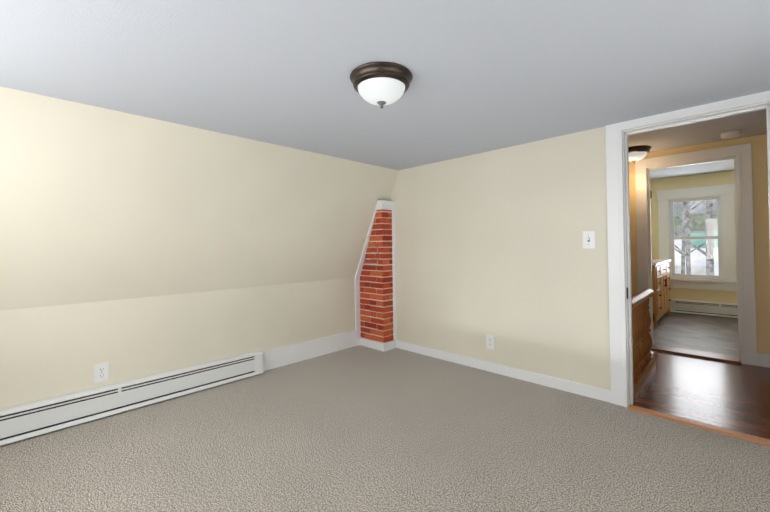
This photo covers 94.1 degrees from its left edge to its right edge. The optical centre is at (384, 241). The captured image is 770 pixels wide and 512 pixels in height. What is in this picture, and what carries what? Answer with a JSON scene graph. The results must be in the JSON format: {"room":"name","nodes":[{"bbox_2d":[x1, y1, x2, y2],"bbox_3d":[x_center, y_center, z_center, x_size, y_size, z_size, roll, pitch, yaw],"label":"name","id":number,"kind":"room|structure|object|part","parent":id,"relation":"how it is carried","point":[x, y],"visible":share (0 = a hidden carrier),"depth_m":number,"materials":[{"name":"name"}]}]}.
{"room":"empty bedroom","nodes":[
{"label":"empty bedroom","id":0,"kind":"room"},
{"bbox_2d":[0,86,397,408],"bbox_3d":[-1.307,0.149,2.936,0.588,2.094,3.840,-1,-1,44],"label":"wall","id":1,"kind":"structure","parent":0,"point":[132,246],"depth_m":2.59,"materials":[{"name":"beige paint"}]},
{"bbox_2d":[94,362,108,382],"bbox_3d":[-1.966,0.904,2.487,0.009,0.128,0.079,-1,-1,44],"label":"outlet","id":2,"kind":"object","parent":1,"relation":"attached to","point":[101,372],"visible":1,"depth_m":2.48,"materials":[{"name":"white plastic"}]},
{"bbox_2d":[0,350,263,445],"bbox_3d":[-1.871,1.092,2.524,0.086,0.188,2.124,-1,-1,44],"label":"baseboard heater","id":3,"kind":"object","parent":1,"relation":"attached to","point":[27,420],"visible":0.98,"depth_m":2.50,"materials":[{"name":"white metal"}]},
{"bbox_2d":[0,345,769,511],"bbox_3d":[-0.120,1.195,1.690,3.990,0.060,3.720,-1,-1,44],"label":"floor","id":4,"kind":"structure","parent":0,"point":[359,428],"depth_m":1.98,"materials":[{"name":"beige carpet"}]},
{"bbox_2d":[263,330,355,370],"bbox_3d":[-0.745,1.108,3.721,0.018,0.180,1.168,-1,-1,44],"label":"baseboard","id":5,"kind":"structure","parent":4,"relation":"on","point":[284,356],"depth_m":3.65,"materials":[{"name":"white wood"}]},
{"bbox_2d":[355,200,396,351],"bbox_3d":[-0.112,0.369,4.102,0.414,1.650,0.262,-1,-1,44],"label":"wall column","id":6,"kind":"structure","parent":4,"relation":"on","point":[360,340],"depth_m":4.04,"materials":[{"name":"white"}]},
{"bbox_2d":[360,209,392,342],"bbox_3d":[-0.105,0.375,4.105,0.383,1.458,0.156,-1,-1,44],"label":"bricks","id":7,"kind":"object","parent":6,"relation":"attached to","point":[373,259],"visible":1,"depth_m":4.00},
{"bbox_2d":[364,246,377,263],"bbox_3d":[-0.155,0.149,4.053,0.220,0.200,0.008,-1,-1,44],"label":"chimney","id":8,"kind":"object","parent":7,"relation":"attached to","point":[375,255],"visible":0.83,"depth_m":4.02,"materials":[{"name":"red brick"}]},
{"bbox_2d":[0,0,769,169],"bbox_3d":[0.104,-0.884,1.552,3.403,0.100,3.840,-1,-1,44],"label":"ceiling","id":9,"kind":"structure","parent":0,"point":[489,75],"depth_m":1.67,"materials":[{"name":"grey paint"}]},
{"bbox_2d":[350,62,412,108],"bbox_3d":[-0.018,-0.750,1.804,0.315,0.158,0.315,-1,-1,44],"label":"light","id":10,"kind":"object","parent":9,"relation":"attached to","point":[381,84],"visible":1,"depth_m":1.72,"materials":[{"name":"white glass"}]},
{"bbox_2d":[391,127,610,389],"bbox_3d":[1.210,0.168,3.074,3.990,1.994,0.120,-1,-1,44],"label":"wall","id":11,"kind":"structure","parent":0,"point":[489,242],"depth_m":3.09,"materials":[{"name":"beige paint"}]},
{"bbox_2d":[486,334,494,349],"bbox_3d":[0.950,0.902,3.238,0.079,0.128,0.009,-1,-1,44],"label":"outlet","id":12,"kind":"object","parent":11,"relation":"attached to","point":[490,343],"visible":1,"depth_m":3.23,"materials":[{"name":"white plastic"}]},
{"bbox_2d":[396,340,610,402],"bbox_3d":[0.869,1.130,3.313,2.114,0.085,0.016,-1,-1,44],"label":"baseboard","id":13,"kind":"structure","parent":11,"relation":"attached to","point":[553,382],"depth_m":3.06,"materials":[{"name":"white wood"}]},
{"bbox_2d":[582,231,594,248],"bbox_3d":[1.517,-0.017,2.674,0.081,0.131,0.020,-1,-1,44],"label":"light switch","id":14,"kind":"object","parent":11,"relation":"attached to","point":[588,239],"visible":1,"depth_m":2.67,"materials":[{"name":"white plastic"}]},
{"bbox_2d":[605,91,769,407],"bbox_3d":[2.728,0.114,2.834,1.486,2.056,1.957,-1,-1,44],"label":"door frame","id":15,"kind":"structure","parent":11,"relation":"attached to","point":[619,271],"depth_m":2.56,"materials":[{"name":"white wood"}]},
{"bbox_2d":[628,405,769,445],"bbox_3d":[1.949,1.139,2.249,0.705,0.012,0.076,-1,-1,44],"label":"door threshold sill","id":16,"kind":"structure","parent":11,"relation":"attached to","point":[744,436],"depth_m":2.21,"materials":[{"name":"brown wood"}]},
{"bbox_2d":[650,160,733,179],"bbox_3d":[4.068,-1.122,4.822,2.010,0.100,2.760,-1,-1,44],"label":"ceiling","id":17,"kind":"structure","parent":0,"point":[712,167],"depth_m":5.34,"materials":[{"name":"grey paint"}]},
{"bbox_2d":[650,171,737,303],"bbox_3d":[5.007,0.037,5.751,2.010,2.220,0.120,-1,-1,44],"label":"wall","id":18,"kind":"structure","parent":0,"point":[709,179],"depth_m":5.77,"materials":[{"name":"beige paint"}]},
{"bbox_2d":[656,184,736,290],"bbox_3d":[4.971,-0.061,5.745,0.984,1.618,0.180,-1,-1,44],"label":"window","id":19,"kind":"structure","parent":18,"relation":"in","point":[725,193],"depth_m":5.64,"materials":[{"name":"white"}]},
{"bbox_3d":[4.993,-0.067,5.768,0.614,1.270,0.065,-1,-1,44],"label":"bathroom window sashes","id":20,"kind":"part","parent":19,"relation":"part of","materials":[{"name":"white wood"}]},
{"bbox_3d":[4.993,-0.067,5.768,0.538,1.194,0.039,-1,-1,44],"label":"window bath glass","id":21,"kind":"part","parent":19,"relation":"part of","materials":[{"name":"clear glass"}]},
{"bbox_2d":[670,299,737,317],"bbox_3d":[5.130,1.029,5.487,1.224,0.203,0.086,-1,-1,44],"label":"baseboard heater","id":22,"kind":"object","parent":18,"relation":"attached to","point":[707,308],"visible":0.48,"depth_m":5.60,"materials":[{"name":"white metal"}]},
{"bbox_2d":[653,312,738,355],"bbox_3d":[4.098,1.178,4.794,2.010,0.060,2.760,-1,-1,44],"label":"floor","id":23,"kind":"structure","parent":0,"point":[710,333],"depth_m":4.52,"materials":[{"name":"grey wood"}]},
{"bbox_2d":[652,259,670,328],"bbox_3d":[3.888,0.736,5.420,0.584,0.845,1.380,-1,-1,44],"label":"bathroom vanity","id":24,"kind":"object","parent":23,"relation":"on","point":[661,285],"depth_m":5.01,"materials":[{"name":"brown wood"}]},
{"bbox_2d":[652,259,667,266],"bbox_3d":[3.875,0.298,5.433,0.573,0.030,1.420,-1,-1,44],"label":"countertop","id":25,"kind":"structure","parent":24,"relation":"on","point":[654,261],"depth_m":5.20,"materials":[{"name":"white stone"}]},
{"bbox_2d":[628,109,766,151],"bbox_3d":[2.467,-1.021,3.193,2.560,0.100,1.810,-1,-1,44],"label":"ceiling","id":26,"kind":"structure","parent":0,"point":[749,124],"depth_m":3.19,"materials":[{"name":"grey paint"}]},
{"bbox_2d":[628,145,651,163],"bbox_3d":[2.594,-0.891,3.733,0.299,0.149,0.299,-1,-1,44],"label":"light","id":27,"kind":"object","parent":26,"relation":"attached to","point":[636,153],"visible":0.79,"depth_m":3.64,"materials":[{"name":"white glass"}]},
{"bbox_2d":[720,130,740,138],"bbox_3d":[3.090,-0.957,3.205,0.136,0.043,0.136,-1,-1,44],"label":"smoke detector","id":28,"kind":"object","parent":26,"relation":"attached to","point":[730,134],"visible":1,"depth_m":3.17,"materials":[{"name":"white plastic"}]},
{"bbox_2d":[629,134,769,353],"bbox_3d":[3.069,0.639,3.765,2.320,3.420,0.150,-1,-1,44],"label":"wall","id":29,"kind":"structure","parent":0,"point":[761,217],"depth_m":3.30,"materials":[{"name":"beige"}]},
{"bbox_2d":[651,344,740,363],"bbox_3d":[3.156,1.136,3.666,0.685,0.020,0.250,-1,-1,44],"label":"door threshold sill","id":30,"kind":"structure","parent":29,"relation":"attached to","point":[700,354],"depth_m":3.62,"materials":[{"name":"wood"}]},
{"bbox_2d":[633,351,769,438],"bbox_3d":[2.809,1.170,2.775,1.325,0.060,1.930,-1,-1,44],"label":"floor","id":31,"kind":"structure","parent":0,"point":[732,396],"depth_m":2.72,"materials":[{"name":"brown wood"}]},
{"bbox_2d":[631,289,656,400],"bbox_3d":[2.342,0.941,3.211,0.096,1.021,1.660,-1,-1,44],"label":"rail","id":32,"kind":"object","parent":31,"relation":"on","point":[644,366],"visible":0.62,"depth_m":2.94,"materials":[{"name":"brown wood"}]},
{"label":"outside","id":33,"kind":"structure","parent":0,"visible":0},
{"bbox_2d":[674,200,717,236],"bbox_3d":[15.267,-3.881,14.484,24.000,18.000,0.100,-1,-1,44],"label":"sky","id":34,"kind":"structure","parent":33,"point":[700,209],"depth_m":15.89,"materials":[{"name":"white"}]},
{"bbox_3d":[10.848,4.220,9.768,24.000,0.200,12.830,-1,-1,44],"label":"snow","id":35,"kind":"object","parent":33,"visible":0},
{"bbox_2d":[652,212,718,352],"bbox_3d":[10.865,1.581,12.711,12.000,5.150,8.400,-1,-1,44],"label":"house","id":36,"kind":"structure","parent":35,"relation":"on","point":[700,226],"depth_m":11.55,"materials":[{"name":"white"}]},
{"bbox_2d":[675,201,695,274],"bbox_3d":[7.114,-0.342,8.825,2.848,9.000,0.095,-1,-1,44],"label":"birch","id":37,"kind":"object","parent":35,"relation":"on","point":[685,219],"depth_m":8.64,"materials":[{"name":"grey plant"}]},
{"bbox_2d":[674,200,704,274],"bbox_3d":[7.192,-0.349,8.329,3.116,9.000,0.076,-1,-1,44],"label":"birch","id":38,"kind":"object","parent":35,"relation":"on","point":[688,240],"depth_m":8.38,"materials":[{"name":"grey plant"}]},
{"bbox_2d":[674,200,716,274],"bbox_3d":[7.942,-0.355,8.713,3.303,9.001,0.162,-1,-1,44],"label":"birch","id":39,"kind":"object","parent":35,"relation":"on","point":[709,232],"depth_m":8.70,"materials":[{"name":"white plant"}]},
{"bbox_2d":[674,206,716,273],"bbox_3d":[7.985,0.653,9.232,2.988,6.999,0.095,-1,-1,44],"label":"birch","id":40,"kind":"object","parent":35,"relation":"on","point":[682,249],"depth_m":9.37,"materials":[{"name":"grey plant"}]}
]}

